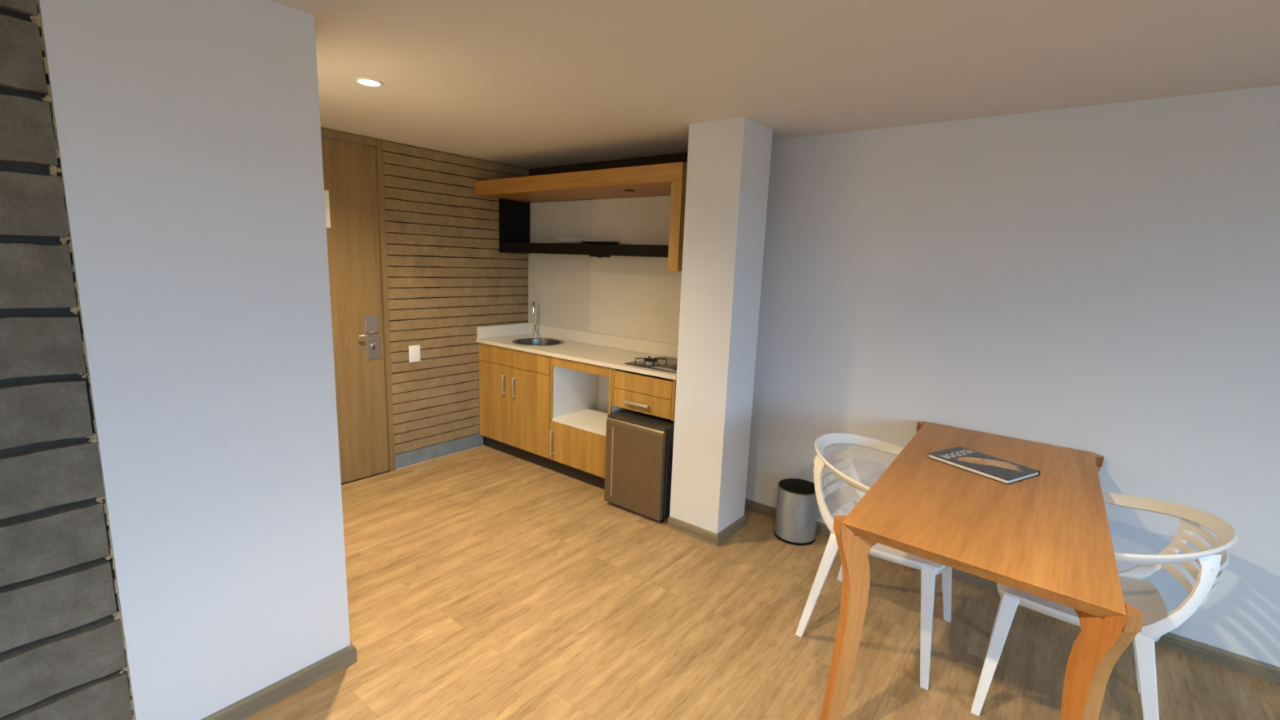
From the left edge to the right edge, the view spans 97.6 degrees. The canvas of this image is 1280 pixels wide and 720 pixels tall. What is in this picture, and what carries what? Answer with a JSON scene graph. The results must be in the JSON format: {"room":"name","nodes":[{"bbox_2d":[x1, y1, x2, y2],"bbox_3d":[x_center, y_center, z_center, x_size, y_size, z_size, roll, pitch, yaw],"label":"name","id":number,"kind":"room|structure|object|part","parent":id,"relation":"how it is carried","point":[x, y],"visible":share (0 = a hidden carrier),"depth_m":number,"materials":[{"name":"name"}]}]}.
{"room":"studio apartment","nodes":[
{"label":"studio apartment","id":0,"kind":"room"},
{"bbox_2d":[0,0,136,719],"bbox_3d":[-2.371,0.246,0.401,0.254,2.201,2.846,10,12,37],"label":"wall","id":1,"kind":"structure","parent":0,"point":[64,655],"depth_m":1.37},
{"bbox_2d":[39,0,350,719],"bbox_3d":[-1.935,-0.056,2.216,1.830,2.200,0.593,10,12,37],"label":"wall","id":2,"kind":"structure","parent":0,"point":[188,131],"depth_m":1.61,"materials":[{"name":"white paint"}]},
{"bbox_2d":[200,644,357,719],"bbox_3d":[-1.245,1.119,1.850,0.015,0.064,0.608,10,12,37],"label":"baseboard","id":3,"kind":"structure","parent":2,"relation":"attached to","point":[272,694],"depth_m":1.90,"materials":[{"name":"brown wood"}]},
{"bbox_2d":[382,139,528,454],"bbox_3d":[-1.371,-0.391,4.253,0.172,2.200,1.224,10,12,37],"label":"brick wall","id":4,"kind":"structure","parent":0,"point":[448,276],"depth_m":4.03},
{"bbox_2d":[320,128,395,484],"bbox_3d":[-2.048,-0.257,3.349,0.234,2.197,1.071,10,12,37],"label":"door","id":5,"kind":"structure","parent":4,"relation":"in","point":[353,165],"depth_m":3.58,"materials":[{"name":"brown wood"}]},
{"bbox_2d":[324,190,330,227],"bbox_3d":[-1.909,-0.895,3.302,0.002,0.216,0.154,10,12,37],"label":"notice sheet","id":6,"kind":"object","parent":5,"relation":"attached to","point":[326,192],"visible":0.04,"depth_m":3.35,"materials":[{"name":"paper"}]},
{"bbox_3d":[-1.756,-0.164,3.609,0.064,0.021,0.123,10,12,37],"label":"lever handle","id":7,"kind":"part","parent":5,"relation":"part of","materials":[{"name":"silver metal"}]},
{"bbox_3d":[-1.750,-0.147,3.676,0.004,0.290,0.093,10,12,37],"label":"lock plate","id":8,"kind":"part","parent":5,"relation":"part of","materials":[{"name":"metal"}]},
{"bbox_2d":[408,344,420,362],"bbox_3d":[-1.572,-0.044,3.914,0.014,0.118,0.084,10,12,37],"label":"light switch","id":9,"kind":"object","parent":4,"relation":"attached to","point":[414,350],"visible":1,"depth_m":3.91,"materials":[{"name":"white plastic"}]},
{"bbox_2d":[395,433,484,470],"bbox_3d":[-1.486,0.669,4.206,0.014,0.093,0.740,10,12,37],"label":"baseboard","id":10,"kind":"structure","parent":4,"relation":"attached to","point":[446,447],"depth_m":4.17,"materials":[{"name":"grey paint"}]},
{"bbox_2d":[528,151,688,328],"bbox_3d":[-0.105,-0.326,4.159,2.293,2.200,0.176,10,12,37],"label":"wall","id":11,"kind":"structure","parent":0,"point":[681,157],"depth_m":3.97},
{"bbox_2d":[528,200,592,331],"bbox_3d":[-0.639,-0.743,4.400,0.703,0.972,0.010,10,12,37],"label":"panel","id":12,"kind":"object","parent":11,"relation":"attached to","point":[559,284],"visible":1,"depth_m":4.38,"materials":[{"name":"white paint"}]},
{"bbox_2d":[475,161,687,271],"bbox_3d":[-0.345,-0.929,3.800,1.831,0.579,0.505,10,12,37],"label":"wall shelf unit","id":13,"kind":"object","parent":11,"relation":"attached to","point":[515,194],"visible":0.82,"depth_m":3.63,"materials":[{"name":"brown wood"}]},
{"bbox_3d":[-0.989,-1.050,4.430,0.025,0.406,0.289,10,12,37],"label":"dark panel","id":14,"kind":"part","parent":13,"relation":"part of","materials":[{"name":"black laminate"}]},
{"bbox_2d":[556,241,588,244],"bbox_3d":[-0.479,-0.844,4.056,0.256,0.014,0.256,10,12,37],"label":"dinner plate","id":15,"kind":"object","parent":13,"relation":"on","point":[576,242],"visible":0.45,"depth_m":3.96,"materials":[{"name":"white ceramic"}]},
{"bbox_2d":[556,240,585,242],"bbox_3d":[-0.478,-0.857,4.053,0.256,0.014,0.256,10,12,37],"label":"dinner plate","id":16,"kind":"object","parent":15,"relation":"on","point":[579,241],"visible":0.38,"depth_m":3.96,"materials":[{"name":"white ceramic"}]},
{"bbox_2d":[556,237,591,239],"bbox_3d":[-0.478,-0.869,4.051,0.256,0.014,0.256,10,12,37],"label":"dinner plate","id":17,"kind":"object","parent":16,"relation":"on","point":[562,238],"visible":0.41,"depth_m":3.96,"materials":[{"name":"white ceramic"}]},
{"bbox_3d":[-0.336,-1.165,3.758,1.831,0.100,0.505,10,12,37],"label":"panel","id":18,"kind":"part","parent":13,"relation":"part of","materials":[{"name":"brown wood"}]},
{"bbox_2d":[589,254,609,257],"bbox_3d":[-0.273,-0.701,3.792,0.130,0.018,0.070,10,12,37],"label":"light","id":19,"kind":"object","parent":13,"relation":"attached to","point":[593,255],"depth_m":3.76,"materials":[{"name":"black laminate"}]},
{"bbox_2d":[581,241,620,244],"bbox_3d":[-0.272,-0.807,3.891,0.268,0.014,0.268,10,12,37],"label":"dinner plate","id":20,"kind":"object","parent":13,"relation":"on","point":[588,242],"visible":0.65,"depth_m":3.80,"materials":[{"name":"ceramic"}]},
{"bbox_2d":[582,240,619,242],"bbox_3d":[-0.271,-0.820,3.889,0.268,0.014,0.268,10,12,37],"label":"dinner plate","id":21,"kind":"object","parent":20,"relation":"on","point":[601,241],"visible":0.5,"depth_m":3.79,"materials":[{"name":"white ceramic"}]},
{"bbox_3d":[0.345,-0.760,3.278,0.070,0.478,0.505,10,12,37],"label":"panel","id":22,"kind":"part","parent":13,"relation":"part of","materials":[{"name":"brown wood"}]},
{"bbox_2d":[589,195,681,344],"bbox_3d":[0.193,-0.599,3.759,1.409,0.972,0.016,10,12,37],"label":"panel","id":23,"kind":"object","parent":11,"relation":"attached to","point":[637,297],"visible":0.49,"depth_m":3.93,"materials":[{"name":"white paint"}]},
{"bbox_2d":[669,116,773,533],"bbox_3d":[0.429,-0.116,3.077,0.315,2.200,0.310,10,12,37],"label":"wall pillar","id":24,"kind":"structure","parent":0,"point":[729,160],"depth_m":2.94,"materials":[{"name":"white paint"}]},
{"bbox_2d":[667,515,717,546],"bbox_3d":[0.294,0.954,3.129,0.330,0.064,0.015,10,12,37],"label":"baseboard","id":25,"kind":"structure","parent":24,"relation":"attached to","point":[695,531],"depth_m":3.12,"materials":[{"name":"brown wood"}]},
{"bbox_2d":[717,515,746,546],"bbox_3d":[0.514,0.958,3.155,0.015,0.064,0.325,10,12,37],"label":"baseboard","id":26,"kind":"structure","parent":24,"relation":"attached to","point":[740,523],"depth_m":3.14,"materials":[{"name":"brown wood"}]},
{"bbox_2d":[244,444,1279,719],"bbox_3d":[-0.006,1.450,0.568,7.300,0.050,6.150,10,12,37],"label":"floor","id":27,"kind":"structure","parent":0,"point":[484,583],"depth_m":2.32,"materials":[{"name":"brown wood"}]},
{"bbox_2d":[478,342,554,471],"bbox_3d":[-0.804,0.306,4.335,0.801,0.842,0.524,10,12,37],"label":"base cabinet","id":28,"kind":"object","parent":27,"relation":"on","point":[514,384],"visible":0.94,"depth_m":4.13,"materials":[{"name":"brown wood"}]},
{"bbox_3d":[-1.109,0.321,4.294,0.376,0.600,0.017,10,12,37],"label":"door","id":29,"kind":"part","parent":28,"relation":"part of","materials":[{"name":"brown wood"}]},
{"bbox_3d":[-1.013,0.179,4.166,0.014,0.148,0.031,10,12,37],"label":"handle","id":30,"kind":"part","parent":28,"relation":"part of","materials":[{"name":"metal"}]},
{"bbox_3d":[-0.923,0.200,4.098,0.014,0.152,0.031,10,12,37],"label":"handle","id":31,"kind":"part","parent":28,"relation":"part of","materials":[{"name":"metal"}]},
{"bbox_3d":[-0.793,0.375,4.052,0.418,0.600,0.017,10,12,37],"label":"door","id":32,"kind":"part","parent":28,"relation":"part of","materials":[{"name":"brown wood"}]},
{"bbox_2d":[475,323,678,380],"bbox_3d":[-0.347,-0.095,3.928,1.906,0.117,0.518,10,12,37],"label":"countertop","id":33,"kind":"structure","parent":28,"relation":"on","point":[611,351],"depth_m":4.03,"materials":[{"name":"beige stone"}]},
{"bbox_2d":[532,301,537,336],"bbox_3d":[-0.857,-0.332,4.520,0.048,0.290,0.128,4,10,9],"label":"tap","id":34,"kind":"object","parent":33,"relation":"on","point":[534,305],"visible":1,"depth_m":4.55,"materials":[{"name":"silver metal"}]},
{"bbox_3d":[-0.848,-0.378,4.503,0.015,0.195,0.113,2,10,-1],"label":"spout","id":35,"kind":"part","parent":34,"relation":"part of","materials":[{"name":"silver metal"}]},
{"bbox_2d":[511,337,564,346],"bbox_3d":[-0.776,-0.069,4.282,0.390,0.149,0.390,10,12,37],"label":"sink bowl","id":36,"kind":"object","parent":33,"relation":"in","point":[526,341],"visible":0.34,"depth_m":4.40,"materials":[{"name":"metal"}]},
{"bbox_2d":[611,368,676,421],"bbox_3d":[0.152,0.176,3.559,0.479,0.246,0.526,10,12,37],"label":"drawer unit","id":37,"kind":"object","parent":33,"relation":"attached to","point":[652,395],"visible":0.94,"depth_m":3.37,"materials":[{"name":"brown wood"}]},
{"bbox_3d":[-0.020,0.266,3.392,0.180,0.017,0.032,10,12,37],"label":"handle","id":38,"kind":"part","parent":37,"relation":"part of","materials":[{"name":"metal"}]},
{"bbox_3d":[0.012,0.261,3.397,0.437,0.115,0.016,10,12,37],"label":"drawer","id":39,"kind":"part","parent":37,"relation":"part of","materials":[{"name":"brown wood"}]},
{"bbox_2d":[624,355,677,373],"bbox_3d":[0.194,0.009,3.525,0.410,0.041,0.420,10,12,37],"label":"gas hob","id":40,"kind":"object","parent":33,"relation":"in","point":[664,363],"visible":0.55,"depth_m":3.48,"materials":[{"name":"silver metal"}]},
{"bbox_3d":[0.068,0.010,3.509,0.120,0.019,0.120,10,12,37],"label":"burner","id":41,"kind":"part","parent":40,"relation":"part of","materials":[{"name":"metal"}]},
{"bbox_2d":[549,355,630,488],"bbox_3d":[-0.251,0.401,3.912,0.601,0.842,0.524,10,12,37],"label":"base cabinet","id":42,"kind":"object","parent":27,"relation":"on","point":[580,393],"visible":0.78,"depth_m":3.88,"materials":[{"name":"brown wood"}]},
{"bbox_3d":[-0.617,0.574,3.910,0.014,0.183,0.031,10,12,37],"label":"handle","id":43,"kind":"part","parent":42,"relation":"part of","materials":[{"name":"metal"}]},
{"bbox_3d":[-0.421,0.597,3.788,0.534,0.282,0.016,10,12,37],"label":"door","id":44,"kind":"part","parent":42,"relation":"part of","materials":[{"name":"brown wood"}]},
{"bbox_3d":[-0.401,0.276,3.726,0.554,0.542,0.016,10,12,37],"label":"frame","id":45,"kind":"part","parent":42,"relation":"part of","materials":[{"name":"brown wood"}]},
{"bbox_2d":[604,409,674,523],"bbox_3d":[0.117,0.617,3.530,0.428,0.576,0.534,10,12,37],"label":"mini fridge","id":46,"kind":"object","parent":27,"relation":"on","point":[638,461],"visible":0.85,"depth_m":3.30,"materials":[{"name":"brown metal"}]},
{"bbox_2d":[773,478,817,545],"bbox_3d":[0.883,0.851,3.162,0.228,0.299,0.228,10,12,37],"label":"waste bin","id":47,"kind":"object","parent":27,"relation":"on","point":[797,505],"visible":0.91,"depth_m":3.08,"materials":[{"name":"silver metal"}]},
{"bbox_2d":[795,432,951,689],"bbox_3d":[0.995,0.754,2.353,0.569,0.779,0.603,9,12,36],"label":"armchair","id":48,"kind":"object","parent":27,"relation":"on","point":[929,569],"visible":0.6,"depth_m":2.26,"materials":[{"name":"white plastic"}]},
{"bbox_3d":[0.730,0.919,2.288,0.154,0.456,0.044,3,10,6],"label":"leg","id":49,"kind":"part","parent":48,"relation":"part of","materials":[{"name":"white plastic"}]},
{"bbox_3d":[0.762,0.559,2.242,0.046,0.318,0.175,-7,14,-43],"label":"post","id":50,"kind":"part","parent":48,"relation":"part of","materials":[{"name":"white plastic"}]},
{"bbox_3d":[1.006,0.867,2.651,0.044,0.456,0.154,-2,11,-22],"label":"leg","id":51,"kind":"part","parent":48,"relation":"part of","materials":[{"name":"white plastic"}]},
{"bbox_3d":[1.008,0.511,2.566,0.175,0.318,0.046,7,11,27],"label":"post","id":52,"kind":"part","parent":48,"relation":"part of","materials":[{"name":"white plastic"}]},
{"bbox_3d":[0.911,0.402,2.365,0.326,0.096,0.603,9,12,36],"label":"rail","id":53,"kind":"part","parent":48,"relation":"part of","materials":[{"name":"white plastic"}]},
{"bbox_3d":[1.042,0.711,2.311,0.456,0.062,0.444,9,12,36],"label":"seat","id":54,"kind":"part","parent":48,"relation":"part of","materials":[{"name":"white plastic"}]},
{"bbox_3d":[1.048,0.979,2.065,0.052,0.440,0.114,4,10,8],"label":"leg","id":55,"kind":"part","parent":48,"relation":"part of","materials":[{"name":"white plastic"}]},
{"bbox_3d":[1.314,0.928,2.416,0.114,0.440,0.052,-2,11,-25],"label":"leg","id":56,"kind":"part","parent":48,"relation":"part of","materials":[{"name":"white plastic"}]},
{"bbox_2d":[819,421,1144,719],"bbox_3d":[1.243,0.815,2.091,0.764,0.767,1.453,10,12,37],"label":"dining table","id":57,"kind":"object","parent":27,"relation":"on","point":[1046,535],"visible":0.94,"depth_m":1.68,"materials":[{"name":"orange wood"}]},
{"bbox_3d":[0.662,0.852,1.749,0.174,0.767,0.046,1,10,-7],"label":"leg","id":58,"kind":"part","parent":57,"relation":"part of","materials":[{"name":"orange wood"}]},
{"bbox_3d":[1.403,0.700,2.780,0.046,0.767,0.174,1,10,-7],"label":"leg","id":59,"kind":"part","parent":57,"relation":"part of","materials":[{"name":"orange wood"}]},
{"bbox_2d":[927,446,1039,484],"bbox_3d":[1.328,0.403,2.178,0.219,0.018,0.308,-3,11,-30],"label":"hardcover book","id":60,"kind":"object","parent":57,"relation":"on","point":[1003,471],"visible":1,"depth_m":2.14,"materials":[{"name":"paper"}]},
{"bbox_2d":[956,457,1023,471],"bbox_3d":[1.351,0.397,2.171,0.219,0.001,0.092,8,11,28],"label":"picture","id":61,"kind":"object","parent":60,"relation":"on","point":[985,464],"depth_m":2.15},
{"bbox_3d":[1.851,0.777,2.437,0.174,0.767,0.046,1,10,-7],"label":"leg","id":62,"kind":"part","parent":57,"relation":"part of","materials":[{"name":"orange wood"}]},
{"bbox_3d":[1.082,0.929,1.402,0.046,0.767,0.174,1,10,-7],"label":"leg","id":63,"kind":"part","parent":57,"relation":"part of","materials":[{"name":"orange wood"}]},
{"bbox_2d":[970,491,1238,719],"bbox_3d":[1.549,0.852,1.916,0.569,0.779,0.603,10,12,37],"label":"armchair","id":64,"kind":"object","parent":27,"relation":"on","point":[1141,594],"visible":0.57,"depth_m":1.82,"materials":[{"name":"white plastic"}]},
{"bbox_3d":[1.216,1.011,1.919,0.084,0.440,0.087,10,12,37],"label":"leg","id":65,"kind":"part","parent":64,"relation":"part of","materials":[{"name":"white plastic"}]},
{"bbox_3d":[1.490,0.961,2.263,0.052,0.440,0.114,4,10,9],"label":"leg","id":66,"kind":"part","parent":64,"relation":"part of","materials":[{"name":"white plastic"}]},
{"bbox_3d":[1.507,0.794,1.941,0.456,0.062,0.444,10,12,37],"label":"seat","id":67,"kind":"part","parent":64,"relation":"part of","materials":[{"name":"white plastic"}]},
{"bbox_3d":[1.804,1.006,2.031,0.154,0.456,0.044,3,10,7],"label":"leg","id":68,"kind":"part","parent":64,"relation":"part of","materials":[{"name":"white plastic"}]},
{"bbox_3d":[1.521,1.057,1.674,0.044,0.456,0.154,-2,11,-21],"label":"leg","id":69,"kind":"part","parent":64,"relation":"part of","materials":[{"name":"white plastic"}]},
{"bbox_3d":[1.799,0.649,1.952,0.046,0.318,0.175,-7,13,-42],"label":"post","id":70,"kind":"part","parent":64,"relation":"part of","materials":[{"name":"white plastic"}]},
{"bbox_3d":[1.658,0.532,1.784,0.326,0.096,0.603,10,12,37],"label":"rail","id":71,"kind":"part","parent":64,"relation":"part of","materials":[{"name":"white plastic"}]},
{"bbox_3d":[1.546,0.696,1.633,0.175,0.318,0.046,8,11,28],"label":"post","id":72,"kind":"part","parent":64,"relation":"part of","materials":[{"name":"white plastic"}]},
{"bbox_2d":[269,0,1279,168],"bbox_3d":[0.079,-0.770,0.179,7.300,0.060,6.150,10,12,37],"label":"ceiling","id":73,"kind":"structure","parent":0,"point":[528,84],"depth_m":1.95,"materials":[{"name":"paint"}]},
{"bbox_2d":[354,77,383,86],"bbox_3d":[-1.134,-1.162,2.347,0.112,0.005,0.112,10,12,37],"label":"recessed light","id":74,"kind":"object","parent":73,"relation":"in","point":[368,82],"visible":1,"depth_m":2.34,"materials":[{"name":"white glass"}]},
{"bbox_2d":[745,84,1279,666],"bbox_3d":[2.655,0.158,1.996,4.787,2.200,0.250,10,12,37],"label":"wall","id":75,"kind":"structure","parent":0,"point":[1104,280],"depth_m":2.42,"materials":[{"name":"white paint"}]},
{"bbox_2d":[744,498,1279,684],"bbox_3d":[2.533,1.224,2.077,4.787,0.064,0.015,10,12,37],"label":"baseboard","id":76,"kind":"structure","parent":75,"relation":"attached to","point":[1262,670],"depth_m":2.28,"materials":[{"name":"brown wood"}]}
]}

